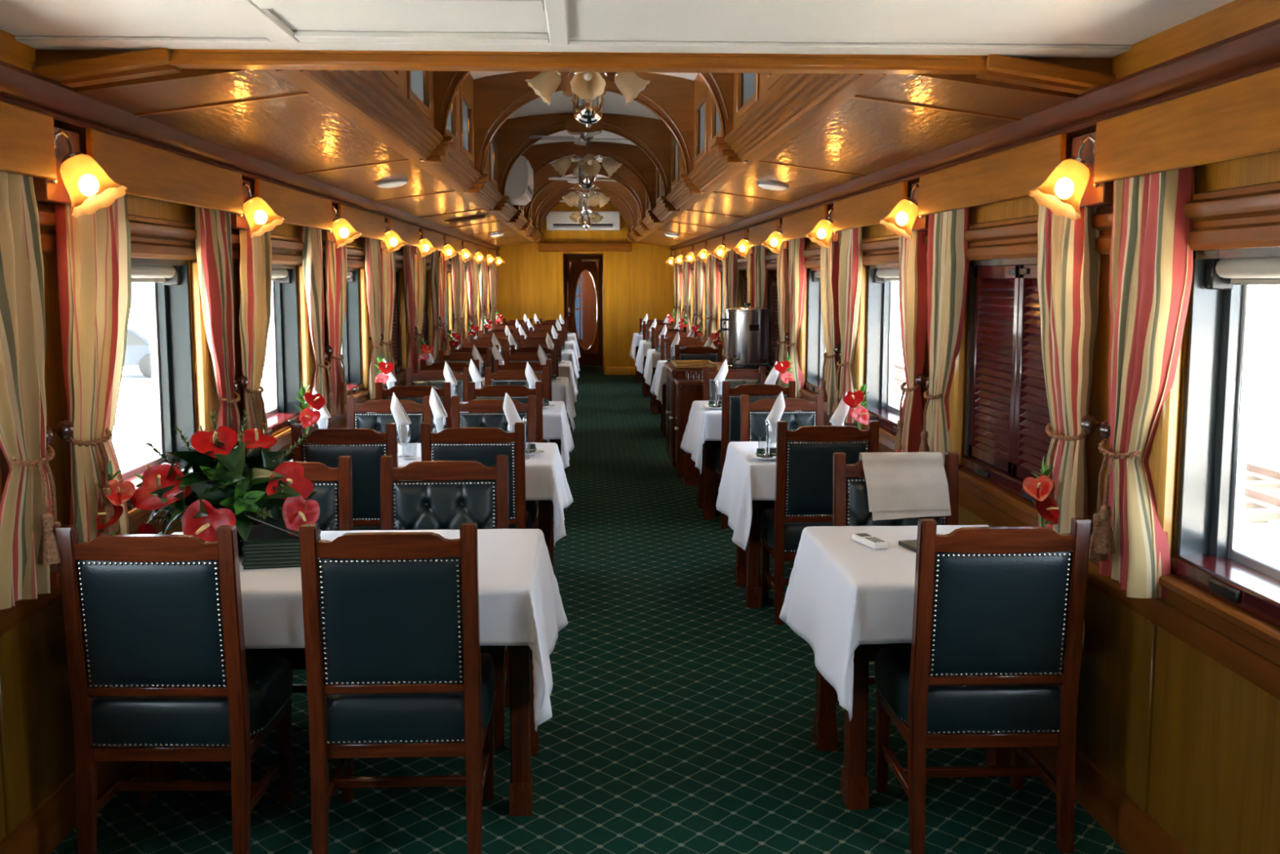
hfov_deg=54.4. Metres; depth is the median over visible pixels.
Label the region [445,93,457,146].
clerestory window
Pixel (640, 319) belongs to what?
dining chair
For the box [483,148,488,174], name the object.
clerestory window
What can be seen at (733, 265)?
curtain
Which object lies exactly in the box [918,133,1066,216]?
trim
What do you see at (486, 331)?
dining chair
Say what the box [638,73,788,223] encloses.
wall
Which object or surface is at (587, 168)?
ceiling fan
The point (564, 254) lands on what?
door frame
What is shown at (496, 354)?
napkin
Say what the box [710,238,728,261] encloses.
wall lamp
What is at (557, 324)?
napkin
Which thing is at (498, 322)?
dining chair
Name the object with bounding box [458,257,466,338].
curtain
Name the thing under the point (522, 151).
trim
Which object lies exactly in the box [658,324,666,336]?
napkin
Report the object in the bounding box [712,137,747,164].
trim
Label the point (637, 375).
dining table
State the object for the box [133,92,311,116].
trim
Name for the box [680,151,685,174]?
clerestory window
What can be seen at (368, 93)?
trim
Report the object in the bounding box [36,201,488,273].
trim
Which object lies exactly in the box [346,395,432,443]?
dining chair
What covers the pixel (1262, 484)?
railway track
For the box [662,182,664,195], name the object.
clerestory window
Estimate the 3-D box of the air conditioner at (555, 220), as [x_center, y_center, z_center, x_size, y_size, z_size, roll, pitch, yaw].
[-0.954,-3.455,20.889,1.220,0.310,0.230,0,7,-2]
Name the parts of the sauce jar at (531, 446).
lid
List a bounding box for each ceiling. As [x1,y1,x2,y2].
[0,0,1235,44]
[71,69,512,235]
[469,71,697,189]
[469,229,521,240]
[484,235,528,244]
[495,240,532,246]
[638,240,673,247]
[640,235,684,244]
[648,230,698,240]
[657,74,1079,235]
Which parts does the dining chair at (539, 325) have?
rail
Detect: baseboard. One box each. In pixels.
[0,761,133,853]
[605,366,635,374]
[1026,746,1189,853]
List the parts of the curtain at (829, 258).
holdback knob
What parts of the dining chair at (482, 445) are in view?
post, rail, panel, nail trim, rail, post, seat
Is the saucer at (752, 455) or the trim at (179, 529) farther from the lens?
the saucer at (752, 455)
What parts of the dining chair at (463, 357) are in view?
post, rail, panel, post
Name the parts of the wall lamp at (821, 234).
lamp shade, arm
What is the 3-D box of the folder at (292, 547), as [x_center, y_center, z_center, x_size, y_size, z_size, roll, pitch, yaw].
[-1.149,0.357,3.998,0.211,0.011,0.300,-1,7,-10]
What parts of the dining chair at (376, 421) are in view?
post, rail, nail trim, panel, post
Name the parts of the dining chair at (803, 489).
leg, seat frame, post, seat, rail, nail trim, panel, rail, post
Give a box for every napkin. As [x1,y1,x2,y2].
[312,387,330,428]
[382,359,396,389]
[390,392,411,442]
[424,343,434,364]
[429,386,447,432]
[443,361,457,395]
[468,359,483,388]
[471,344,484,373]
[491,333,501,351]
[492,342,503,364]
[502,392,522,442]
[505,325,509,336]
[507,331,517,349]
[515,319,519,327]
[518,324,526,338]
[524,314,528,328]
[524,361,537,388]
[527,318,533,329]
[533,313,540,324]
[537,344,547,364]
[546,333,554,354]
[551,325,557,338]
[555,319,561,330]
[559,314,564,324]
[642,313,648,324]
[649,318,656,333]
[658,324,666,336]
[663,315,669,323]
[671,331,679,355]
[674,320,680,329]
[687,324,694,337]
[703,333,712,346]
[714,359,728,394]
[764,361,778,384]
[764,391,785,440]
[829,391,849,426]
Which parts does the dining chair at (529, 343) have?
post, rail, post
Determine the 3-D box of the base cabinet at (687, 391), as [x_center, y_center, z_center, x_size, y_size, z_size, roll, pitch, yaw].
[0.637,0.034,10.073,0.735,0.835,0.384,0,7,-2]
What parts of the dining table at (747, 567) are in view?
leg, leg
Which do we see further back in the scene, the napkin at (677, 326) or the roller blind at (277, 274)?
the napkin at (677, 326)
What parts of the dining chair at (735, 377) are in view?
post, seat, panel, rail, nail trim, post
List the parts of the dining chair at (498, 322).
rail, post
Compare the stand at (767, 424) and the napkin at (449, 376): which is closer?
the stand at (767, 424)
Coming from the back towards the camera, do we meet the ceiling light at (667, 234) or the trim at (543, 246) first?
the trim at (543, 246)
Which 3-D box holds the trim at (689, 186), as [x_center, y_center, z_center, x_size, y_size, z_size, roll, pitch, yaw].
[0.358,-1.666,8.556,0.165,0.128,0.136,0,7,-2]
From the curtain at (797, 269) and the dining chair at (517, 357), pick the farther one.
the dining chair at (517, 357)
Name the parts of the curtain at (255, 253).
holdback knob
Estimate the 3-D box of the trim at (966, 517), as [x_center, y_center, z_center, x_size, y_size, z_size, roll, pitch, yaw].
[1.379,0.667,4.725,0.007,0.550,1.229,0,7,-2]
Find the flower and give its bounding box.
[94,459,135,534]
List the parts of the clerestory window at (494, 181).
pane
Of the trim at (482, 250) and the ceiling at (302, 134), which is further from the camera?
the trim at (482, 250)
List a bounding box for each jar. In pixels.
[527,443,536,452]
[542,399,549,405]
[551,374,556,379]
[708,400,715,407]
[755,448,764,457]
[768,447,776,456]
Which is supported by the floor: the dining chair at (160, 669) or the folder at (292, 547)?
the dining chair at (160, 669)
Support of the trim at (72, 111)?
attached to the wall at (56, 404)
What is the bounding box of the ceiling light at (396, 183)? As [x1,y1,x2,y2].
[374,179,408,188]
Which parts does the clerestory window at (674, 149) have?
pane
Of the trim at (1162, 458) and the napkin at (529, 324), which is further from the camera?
the napkin at (529, 324)
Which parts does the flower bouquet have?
anthurium flower, anthurium flower, stem, anthurium flower, anthurium flower, stem, anthurium flower, anthurium flower, anthurium flower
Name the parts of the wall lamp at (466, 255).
lamp shade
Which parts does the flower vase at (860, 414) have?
anthurium flower, anthurium flower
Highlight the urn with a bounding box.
[720,302,769,368]
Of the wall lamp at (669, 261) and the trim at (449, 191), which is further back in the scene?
the wall lamp at (669, 261)
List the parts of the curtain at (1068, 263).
holdback knob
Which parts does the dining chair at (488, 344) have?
post, rail, panel, post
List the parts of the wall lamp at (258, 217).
arm, lamp shade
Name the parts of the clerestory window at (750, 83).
pane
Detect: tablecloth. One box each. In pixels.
[172,528,568,731]
[289,442,573,546]
[366,400,573,468]
[480,377,576,431]
[501,360,577,403]
[561,349,579,386]
[564,340,579,371]
[567,333,580,358]
[629,333,642,360]
[635,340,651,373]
[643,349,660,386]
[649,360,666,403]
[680,400,721,474]
[715,440,776,551]
[779,524,1084,720]
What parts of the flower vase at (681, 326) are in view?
anthurium flower, anthurium flower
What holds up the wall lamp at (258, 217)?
attached to the wall at (56, 404)
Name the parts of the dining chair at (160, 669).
post, rail, leg, nail trim, panel, rail, nail trim, seat frame, seat, post, nail trim, leg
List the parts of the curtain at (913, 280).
holdback knob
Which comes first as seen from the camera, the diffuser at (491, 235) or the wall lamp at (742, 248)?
the wall lamp at (742, 248)
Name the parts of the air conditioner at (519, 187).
panel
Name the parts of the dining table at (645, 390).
leg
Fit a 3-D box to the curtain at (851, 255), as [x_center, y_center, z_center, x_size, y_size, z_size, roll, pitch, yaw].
[1.179,-0.600,7.140,0.137,1.137,0.386,0,7,3]
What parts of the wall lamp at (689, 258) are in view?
lamp shade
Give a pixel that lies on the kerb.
(123, 418)
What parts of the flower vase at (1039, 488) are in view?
anthurium flower, anthurium flower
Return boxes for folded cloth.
[858,452,951,520]
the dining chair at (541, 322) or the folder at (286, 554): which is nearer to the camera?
the folder at (286, 554)
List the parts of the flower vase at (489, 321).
anthurium flower, anthurium flower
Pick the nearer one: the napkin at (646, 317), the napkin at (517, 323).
the napkin at (517, 323)
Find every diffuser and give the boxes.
[377,182,406,188]
[490,234,503,236]
[758,184,786,191]
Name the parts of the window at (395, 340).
frame, rail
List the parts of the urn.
handle, lid, lid knob, name plate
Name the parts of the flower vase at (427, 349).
anthurium flower, anthurium flower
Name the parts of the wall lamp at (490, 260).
lamp shade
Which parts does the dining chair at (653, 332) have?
post, rail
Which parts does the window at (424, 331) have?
frame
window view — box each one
[111,307,272,470]
[893,306,1279,565]
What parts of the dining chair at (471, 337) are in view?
post, rail, post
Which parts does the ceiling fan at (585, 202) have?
blade, lamp shade, blade, lamp shade, lamp shade, lamp shade, blade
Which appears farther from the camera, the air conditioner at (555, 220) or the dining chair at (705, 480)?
the air conditioner at (555, 220)
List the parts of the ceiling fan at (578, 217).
lamp shade, lamp shade, lamp shade, lamp shade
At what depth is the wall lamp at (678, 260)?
18.46 m
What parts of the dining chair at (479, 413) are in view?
post, nail trim, rail, panel, seat, post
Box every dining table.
[152,644,538,816]
[538,500,555,574]
[551,439,560,454]
[635,346,640,382]
[641,356,648,396]
[649,367,657,414]
[660,383,666,436]
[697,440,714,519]
[734,500,760,607]
[812,644,1011,809]
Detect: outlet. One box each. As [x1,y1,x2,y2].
[527,185,533,195]
[553,223,613,226]
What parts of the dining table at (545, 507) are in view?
leg, leg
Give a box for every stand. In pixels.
[522,416,537,453]
[707,380,721,407]
[755,419,776,458]
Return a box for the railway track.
[893,364,1279,534]
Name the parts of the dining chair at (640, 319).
post, rail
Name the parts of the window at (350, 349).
rail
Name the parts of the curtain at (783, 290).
holdback knob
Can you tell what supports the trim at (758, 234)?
attached to the wall at (1263, 168)
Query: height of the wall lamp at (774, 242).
0.252 m
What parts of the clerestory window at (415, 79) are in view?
pane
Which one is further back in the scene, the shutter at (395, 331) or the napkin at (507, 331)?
the napkin at (507, 331)
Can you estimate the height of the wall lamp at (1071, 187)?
0.252 m
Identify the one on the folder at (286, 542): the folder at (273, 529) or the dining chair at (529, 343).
the folder at (273, 529)
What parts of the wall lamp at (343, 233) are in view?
arm, lamp shade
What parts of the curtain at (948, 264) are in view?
holdback knob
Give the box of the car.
[123,326,151,377]
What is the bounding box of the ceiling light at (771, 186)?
[756,182,789,191]
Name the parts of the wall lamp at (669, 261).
lamp shade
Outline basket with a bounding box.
[685,371,714,379]
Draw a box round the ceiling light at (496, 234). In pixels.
[488,232,504,236]
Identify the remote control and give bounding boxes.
[852,533,888,549]
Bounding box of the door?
[564,255,602,366]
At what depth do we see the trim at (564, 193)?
19.67 m
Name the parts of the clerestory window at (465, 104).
pane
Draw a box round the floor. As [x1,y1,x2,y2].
[49,365,1126,853]
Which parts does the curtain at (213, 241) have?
holdback knob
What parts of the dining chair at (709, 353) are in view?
post, rail, panel, nail trim, post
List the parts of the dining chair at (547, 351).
post, rail, post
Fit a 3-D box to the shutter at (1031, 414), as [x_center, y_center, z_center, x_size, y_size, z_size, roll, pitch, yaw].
[1.419,-0.175,4.345,0.030,0.783,0.530,0,7,-2]
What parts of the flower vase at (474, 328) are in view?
anthurium flower, anthurium flower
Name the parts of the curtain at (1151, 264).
holdback knob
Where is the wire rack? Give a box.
[684,363,732,379]
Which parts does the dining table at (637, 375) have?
leg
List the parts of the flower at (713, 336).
anthurium flower, anthurium flower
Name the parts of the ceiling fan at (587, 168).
blade, lamp shade, light arm, lamp shade, blade, rod, lamp shade, blade, lamp shade, blade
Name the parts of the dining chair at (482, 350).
post, rail, panel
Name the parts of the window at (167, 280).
glazing frame, rail, frame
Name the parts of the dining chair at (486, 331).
post, rail, post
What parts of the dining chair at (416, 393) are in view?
post, rail, panel, nail trim, post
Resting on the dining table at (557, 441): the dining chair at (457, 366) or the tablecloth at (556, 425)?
the tablecloth at (556, 425)
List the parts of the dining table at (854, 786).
leg, leg, leg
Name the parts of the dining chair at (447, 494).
post, rail, panel, nail trim, seat, seat frame, leg, post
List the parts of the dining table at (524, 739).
leg, leg, leg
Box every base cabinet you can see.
[664,361,759,476]
[674,377,759,485]
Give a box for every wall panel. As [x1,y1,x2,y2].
[1075,582,1148,804]
[1147,625,1279,853]
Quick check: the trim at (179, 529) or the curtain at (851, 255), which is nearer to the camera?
the trim at (179, 529)
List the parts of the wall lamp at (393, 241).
lamp shade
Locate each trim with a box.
[0,29,35,72]
[0,60,500,251]
[0,100,56,180]
[0,336,479,635]
[0,456,2,506]
[0,634,16,835]
[0,748,5,840]
[3,598,75,825]
[14,35,1131,57]
[32,48,171,81]
[35,49,181,88]
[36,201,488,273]
[84,128,243,214]
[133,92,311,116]
[167,524,182,533]
[168,48,987,58]
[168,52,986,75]
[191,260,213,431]
[216,0,568,44]
[236,262,246,448]
[253,178,333,231]
[297,159,409,174]
[297,265,312,409]
[299,70,543,243]
[323,266,329,392]
[337,203,385,240]
[359,267,369,390]
[373,191,456,202]
[387,218,419,247]
[399,269,407,370]
[418,208,483,217]
[419,135,454,164]
[420,228,443,251]
[426,271,433,354]
[433,71,733,136]
[437,71,729,119]
[441,71,725,137]
[444,235,462,254]
[447,221,499,228]
[447,271,453,341]
[462,240,475,257]
[463,173,488,194]
[463,272,468,338]
[467,229,512,235]
[473,71,694,173]
[475,244,486,257]
[476,80,691,161]
[476,278,479,330]
[480,87,688,174]
[486,248,495,259]
[486,273,489,319]
[488,195,509,211]
[497,112,671,195]
[499,121,669,186]
[502,128,666,195]
[506,209,522,222]
[512,141,656,209]
[516,154,652,209]
[517,219,531,231]
[524,161,645,219]
[524,168,644,213]
[526,227,538,236]
[527,172,642,220]
[531,177,638,226]
[532,148,654,201]
[533,182,636,221]
[533,233,543,241]
[534,186,635,227]
[537,188,631,232]
[538,197,631,227]
[538,242,631,252]
[540,201,629,233]
[557,253,563,319]
[560,71,608,97]
[565,113,603,134]
[568,142,599,159]
[571,162,577,177]
[573,177,595,190]
[574,188,595,195]
[603,253,605,374]
[626,73,862,243]
[626,233,636,241]
[631,227,643,236]
[638,220,652,231]
[647,209,663,222]
[656,229,701,235]
[659,195,679,211]
[668,221,720,228]
[669,18,1279,251]
[673,248,682,260]
[679,174,704,194]
[680,181,1279,273]
[680,288,683,319]
[682,244,693,258]
[686,209,749,218]
[689,272,693,327]
[692,337,1279,699]
[693,240,706,257]
[702,272,706,337]
[707,235,724,255]
[711,191,792,203]
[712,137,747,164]
[716,271,721,339]
[724,229,747,252]
[737,271,742,307]
[748,219,779,247]
[757,160,866,177]
[765,269,768,368]
[782,204,827,241]
[798,267,807,387]
[832,180,907,231]
[837,333,840,374]
[853,95,1021,121]
[853,265,866,406]
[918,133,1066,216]
[948,275,968,466]
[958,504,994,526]
[975,57,1112,94]
[985,54,1115,88]
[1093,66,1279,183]
[1111,0,1279,79]
[1137,620,1156,813]
[1148,333,1183,559]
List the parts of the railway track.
rail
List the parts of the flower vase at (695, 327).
anthurium flower, anthurium flower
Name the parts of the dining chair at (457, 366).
post, rail, post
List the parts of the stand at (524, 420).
rod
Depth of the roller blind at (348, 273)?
8.55 m
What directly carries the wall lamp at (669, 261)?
attached to the wall at (1263, 168)
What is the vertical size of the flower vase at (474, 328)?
0.397 m
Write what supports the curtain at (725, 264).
hanging from the wall at (1263, 168)
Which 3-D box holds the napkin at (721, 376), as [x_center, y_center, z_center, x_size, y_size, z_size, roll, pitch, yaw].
[0.574,-0.356,8.818,0.100,0.252,0.060,0,7,4]
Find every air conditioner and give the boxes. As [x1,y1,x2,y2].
[504,155,533,204]
[546,211,619,231]
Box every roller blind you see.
[131,264,175,282]
[271,268,288,280]
[346,271,351,277]
[814,271,820,277]
[875,268,899,280]
[1215,257,1279,285]
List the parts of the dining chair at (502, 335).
post, rail, post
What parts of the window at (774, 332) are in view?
rail, frame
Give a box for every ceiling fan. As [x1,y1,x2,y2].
[528,131,628,191]
[548,176,617,216]
[559,200,609,230]
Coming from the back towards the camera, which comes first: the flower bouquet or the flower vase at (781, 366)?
the flower vase at (781, 366)
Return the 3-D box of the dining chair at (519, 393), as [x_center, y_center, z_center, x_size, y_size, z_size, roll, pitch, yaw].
[-0.884,0.168,8.350,0.511,0.980,0.502,0,7,-3]
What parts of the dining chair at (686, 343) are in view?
post, panel, rail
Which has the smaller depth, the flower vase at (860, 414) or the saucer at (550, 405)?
the flower vase at (860, 414)
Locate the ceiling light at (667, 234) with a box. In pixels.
[664,233,679,237]
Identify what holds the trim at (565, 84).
attached to the trim at (492, 94)
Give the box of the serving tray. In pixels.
[671,360,716,368]
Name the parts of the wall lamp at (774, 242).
lamp shade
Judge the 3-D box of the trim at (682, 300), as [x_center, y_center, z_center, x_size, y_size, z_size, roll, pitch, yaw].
[0.677,-2.046,20.090,0.045,0.858,0.095,0,7,-2]
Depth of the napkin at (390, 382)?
8.78 m
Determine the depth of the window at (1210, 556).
3.25 m
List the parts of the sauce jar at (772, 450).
lid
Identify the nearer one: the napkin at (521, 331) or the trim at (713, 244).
the trim at (713, 244)
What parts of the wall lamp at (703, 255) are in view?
lamp shade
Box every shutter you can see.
[391,271,399,366]
[421,300,426,345]
[769,271,779,364]
[968,264,1021,475]
[1013,263,1051,479]
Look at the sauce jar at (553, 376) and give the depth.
10.78 m
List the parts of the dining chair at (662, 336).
post, rail, post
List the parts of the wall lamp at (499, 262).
lamp shade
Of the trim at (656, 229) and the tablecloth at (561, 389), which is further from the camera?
the trim at (656, 229)
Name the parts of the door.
panel, oval trim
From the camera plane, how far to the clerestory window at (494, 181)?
10.28 m
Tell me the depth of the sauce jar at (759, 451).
6.13 m
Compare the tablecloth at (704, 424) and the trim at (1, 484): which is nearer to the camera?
the trim at (1, 484)
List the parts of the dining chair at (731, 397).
leg, seat, seat frame, post, panel, nail trim, rail, post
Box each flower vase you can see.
[293,378,324,432]
[373,352,394,387]
[417,337,433,364]
[446,326,460,347]
[466,320,478,337]
[481,314,492,329]
[494,309,503,324]
[666,311,675,323]
[678,313,688,329]
[691,320,702,337]
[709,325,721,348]
[774,353,794,395]
[843,377,871,440]
[1022,456,1059,527]
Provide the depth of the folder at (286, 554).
3.86 m
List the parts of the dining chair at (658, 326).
post, rail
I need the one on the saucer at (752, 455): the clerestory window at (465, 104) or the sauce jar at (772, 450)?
the sauce jar at (772, 450)
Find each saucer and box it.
[524,448,544,456]
[542,404,555,408]
[702,404,721,409]
[747,453,776,461]
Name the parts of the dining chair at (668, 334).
post, rail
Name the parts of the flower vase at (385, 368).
anthurium flower, anthurium flower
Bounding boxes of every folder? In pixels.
[240,511,299,541]
[241,526,319,551]
[241,558,300,565]
[242,529,320,554]
[243,522,318,547]
[243,563,300,569]
[244,536,320,561]
[244,552,300,558]
[898,539,916,552]
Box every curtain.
[0,170,61,609]
[48,193,131,542]
[195,206,245,455]
[235,229,271,456]
[302,226,335,426]
[324,241,348,417]
[364,237,387,399]
[379,246,396,385]
[402,244,420,373]
[413,250,426,370]
[430,250,445,359]
[439,253,449,355]
[450,254,462,349]
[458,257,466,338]
[466,257,477,342]
[472,259,479,338]
[478,260,486,333]
[483,259,489,324]
[488,262,497,330]
[493,262,497,317]
[671,262,677,319]
[673,263,682,330]
[680,260,686,330]
[682,261,691,333]
[692,257,697,338]
[693,257,704,341]
[703,257,711,341]
[706,254,720,348]
[720,252,728,356]
[724,250,738,353]
[746,250,754,306]
[753,245,767,368]
[774,245,789,387]
[780,237,806,397]
[819,233,840,414]
[831,226,862,422]
[893,230,928,452]
[918,207,969,463]
[1037,204,1103,533]
[1088,166,1194,598]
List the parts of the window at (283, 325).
glazing frame, rail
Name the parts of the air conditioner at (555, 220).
panel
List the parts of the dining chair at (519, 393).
post, panel, nail trim, rail, post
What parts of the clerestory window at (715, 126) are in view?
pane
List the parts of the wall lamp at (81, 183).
arm, lamp shade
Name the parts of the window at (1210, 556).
rail, glazing frame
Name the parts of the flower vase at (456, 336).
anthurium flower, anthurium flower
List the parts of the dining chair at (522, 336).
post, rail, post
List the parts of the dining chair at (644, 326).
post, rail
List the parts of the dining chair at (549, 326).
post, rail, post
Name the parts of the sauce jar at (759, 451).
lid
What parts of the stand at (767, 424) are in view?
rod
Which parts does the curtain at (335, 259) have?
holdback knob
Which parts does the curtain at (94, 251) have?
holdback knob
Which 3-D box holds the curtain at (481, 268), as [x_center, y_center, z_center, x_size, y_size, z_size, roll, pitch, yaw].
[-2.292,-1.921,18.160,0.142,1.137,0.407,-1,7,-6]
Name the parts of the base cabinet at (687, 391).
door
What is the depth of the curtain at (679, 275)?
20.03 m
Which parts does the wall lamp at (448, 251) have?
lamp shade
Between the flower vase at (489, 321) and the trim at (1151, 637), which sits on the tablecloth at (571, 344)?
the flower vase at (489, 321)
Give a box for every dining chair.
[55,524,293,853]
[244,455,352,693]
[290,422,399,530]
[298,522,496,853]
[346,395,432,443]
[375,382,451,432]
[380,454,510,748]
[404,367,470,401]
[420,359,479,382]
[420,422,533,528]
[439,350,491,377]
[450,344,498,373]
[451,395,538,528]
[462,338,506,360]
[467,381,542,528]
[469,334,510,355]
[479,330,517,349]
[484,327,519,340]
[484,366,550,442]
[492,324,524,337]
[493,359,551,442]
[497,321,528,338]
[502,318,532,330]
[503,350,555,374]
[510,344,558,377]
[517,337,560,358]
[520,334,561,358]
[526,329,564,346]
[528,327,564,346]
[533,324,567,337]
[536,321,567,333]
[539,318,568,330]
[639,318,668,379]
[641,320,673,382]
[646,323,676,389]
[648,327,686,395]
[655,329,689,408]
[657,334,701,417]
[665,337,708,359]
[675,344,722,361]
[702,366,765,480]
[713,380,795,528]
[740,394,823,546]
[760,420,879,625]
[832,452,958,702]
[874,517,1091,853]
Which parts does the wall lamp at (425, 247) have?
lamp shade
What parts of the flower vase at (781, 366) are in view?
anthurium flower, anthurium flower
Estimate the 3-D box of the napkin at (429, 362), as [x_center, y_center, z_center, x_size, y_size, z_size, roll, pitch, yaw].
[-1.869,-0.617,10.995,0.100,0.252,0.060,-4,8,-28]
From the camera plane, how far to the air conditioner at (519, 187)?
11.29 m
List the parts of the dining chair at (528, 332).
post, rail, post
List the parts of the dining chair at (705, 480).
leg, leg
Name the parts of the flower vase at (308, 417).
anthurium flower, anthurium flower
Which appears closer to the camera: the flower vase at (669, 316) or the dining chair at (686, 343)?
the dining chair at (686, 343)
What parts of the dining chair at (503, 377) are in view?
post, rail, nail trim, panel, post, seat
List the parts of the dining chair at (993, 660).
leg, nail trim, post, seat, seat frame, nail trim, rail, panel, nail trim, rail, leg, post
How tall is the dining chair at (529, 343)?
0.980 m
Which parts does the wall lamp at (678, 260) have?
lamp shade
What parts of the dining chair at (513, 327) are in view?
rail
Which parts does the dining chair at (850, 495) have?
post, seat frame, seat, panel, rail, nail trim, post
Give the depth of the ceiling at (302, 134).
4.73 m
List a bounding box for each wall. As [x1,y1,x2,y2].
[0,137,476,524]
[377,70,531,223]
[496,202,675,366]
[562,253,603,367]
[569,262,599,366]
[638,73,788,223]
[681,142,1279,555]
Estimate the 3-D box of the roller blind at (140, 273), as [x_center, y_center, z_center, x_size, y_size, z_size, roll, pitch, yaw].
[-1.839,-0.547,4.428,0.058,0.069,0.975,0,7,-2]
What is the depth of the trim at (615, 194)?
17.42 m
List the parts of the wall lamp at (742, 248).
lamp shade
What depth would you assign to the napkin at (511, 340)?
13.25 m
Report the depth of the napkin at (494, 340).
12.95 m
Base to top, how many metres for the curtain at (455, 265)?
1.167 m
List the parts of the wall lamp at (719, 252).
lamp shade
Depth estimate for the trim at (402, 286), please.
10.62 m
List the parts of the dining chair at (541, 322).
rail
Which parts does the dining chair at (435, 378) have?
post, nail trim, rail, panel, post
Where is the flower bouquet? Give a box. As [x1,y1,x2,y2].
[129,408,319,556]
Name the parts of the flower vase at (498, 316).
anthurium flower, anthurium flower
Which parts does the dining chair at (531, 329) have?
rail, post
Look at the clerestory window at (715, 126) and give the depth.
7.21 m
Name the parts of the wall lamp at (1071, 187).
lamp shade, arm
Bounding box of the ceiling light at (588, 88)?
[524,71,649,128]
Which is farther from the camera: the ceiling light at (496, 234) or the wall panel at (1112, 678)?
the ceiling light at (496, 234)
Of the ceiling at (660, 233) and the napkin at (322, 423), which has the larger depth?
the ceiling at (660, 233)
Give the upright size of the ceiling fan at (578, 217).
0.485 m
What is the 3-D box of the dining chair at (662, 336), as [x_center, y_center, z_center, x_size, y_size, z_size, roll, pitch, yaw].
[0.475,-0.632,15.018,0.511,0.980,0.502,0,7,-2]
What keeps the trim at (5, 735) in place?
attached to the wall at (56, 404)
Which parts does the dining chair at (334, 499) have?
seat, seat frame, rail, panel, nail trim, post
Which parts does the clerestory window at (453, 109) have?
pane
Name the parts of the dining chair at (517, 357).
post, panel, rail, post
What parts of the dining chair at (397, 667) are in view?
post, leg, rail, panel, nail trim, rail, nail trim, seat frame, seat, post, leg, nail trim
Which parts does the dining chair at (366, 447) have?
post, rail, nail trim, panel, seat, rail, post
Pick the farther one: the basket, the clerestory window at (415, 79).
the basket
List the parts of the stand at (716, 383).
rod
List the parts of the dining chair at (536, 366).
post, rail, post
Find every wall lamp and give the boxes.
[32,126,127,217]
[231,180,284,238]
[321,205,362,248]
[378,220,407,254]
[413,231,437,257]
[439,237,459,261]
[457,243,475,262]
[472,247,487,264]
[484,249,497,266]
[493,253,505,266]
[665,253,676,267]
[672,250,684,266]
[682,247,696,265]
[694,243,711,263]
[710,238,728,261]
[730,231,753,258]
[760,221,788,254]
[804,206,839,248]
[878,182,928,239]
[1028,131,1113,220]
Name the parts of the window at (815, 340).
rail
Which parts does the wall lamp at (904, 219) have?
lamp shade, arm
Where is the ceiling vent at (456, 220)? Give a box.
[444,215,488,223]
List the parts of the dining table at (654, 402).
leg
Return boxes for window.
[120,257,196,509]
[265,263,301,435]
[341,266,363,395]
[379,70,399,88]
[391,269,402,373]
[406,71,431,119]
[421,271,427,345]
[444,288,448,342]
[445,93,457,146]
[459,85,473,163]
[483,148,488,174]
[488,136,497,187]
[520,204,524,214]
[528,206,532,222]
[575,273,582,338]
[637,205,640,223]
[645,191,649,215]
[656,168,662,204]
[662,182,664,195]
[671,137,679,188]
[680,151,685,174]
[694,87,707,164]
[706,290,708,330]
[710,94,721,148]
[721,291,724,337]
[735,73,759,121]
[742,270,746,306]
[765,73,785,90]
[766,269,780,370]
[804,266,826,394]
[865,263,899,434]
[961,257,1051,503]
[1170,246,1279,627]
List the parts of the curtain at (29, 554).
holdback knob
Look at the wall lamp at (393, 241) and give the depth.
9.04 m
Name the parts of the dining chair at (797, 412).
post, seat, panel, rail, nail trim, post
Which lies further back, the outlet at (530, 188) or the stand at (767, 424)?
the outlet at (530, 188)
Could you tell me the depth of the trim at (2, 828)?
3.35 m
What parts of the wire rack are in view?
handle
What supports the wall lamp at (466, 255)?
attached to the wall at (56, 404)
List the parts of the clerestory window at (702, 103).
pane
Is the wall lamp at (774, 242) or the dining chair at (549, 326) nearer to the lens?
the wall lamp at (774, 242)
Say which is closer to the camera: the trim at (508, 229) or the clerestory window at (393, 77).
the clerestory window at (393, 77)
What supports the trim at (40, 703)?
attached to the wall at (56, 404)
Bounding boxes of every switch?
[50,179,57,184]
[1093,182,1099,187]
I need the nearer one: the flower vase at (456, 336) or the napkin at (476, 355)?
the napkin at (476, 355)
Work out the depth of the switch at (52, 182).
3.44 m
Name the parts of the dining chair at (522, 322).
rail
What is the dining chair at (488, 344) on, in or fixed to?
on the floor
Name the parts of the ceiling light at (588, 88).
lamp shade, lamp shade, bulb, lamp shade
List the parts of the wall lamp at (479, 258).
lamp shade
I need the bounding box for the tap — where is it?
[733,354,738,363]
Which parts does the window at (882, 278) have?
rail, glazing frame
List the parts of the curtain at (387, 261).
holdback knob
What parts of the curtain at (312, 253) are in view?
holdback knob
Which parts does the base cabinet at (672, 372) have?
door, door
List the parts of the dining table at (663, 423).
leg, leg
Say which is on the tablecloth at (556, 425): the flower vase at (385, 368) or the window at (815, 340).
the flower vase at (385, 368)
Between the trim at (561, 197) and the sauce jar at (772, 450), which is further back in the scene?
the trim at (561, 197)
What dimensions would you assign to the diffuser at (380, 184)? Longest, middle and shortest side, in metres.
0.176 x 0.176 x 0.026 m

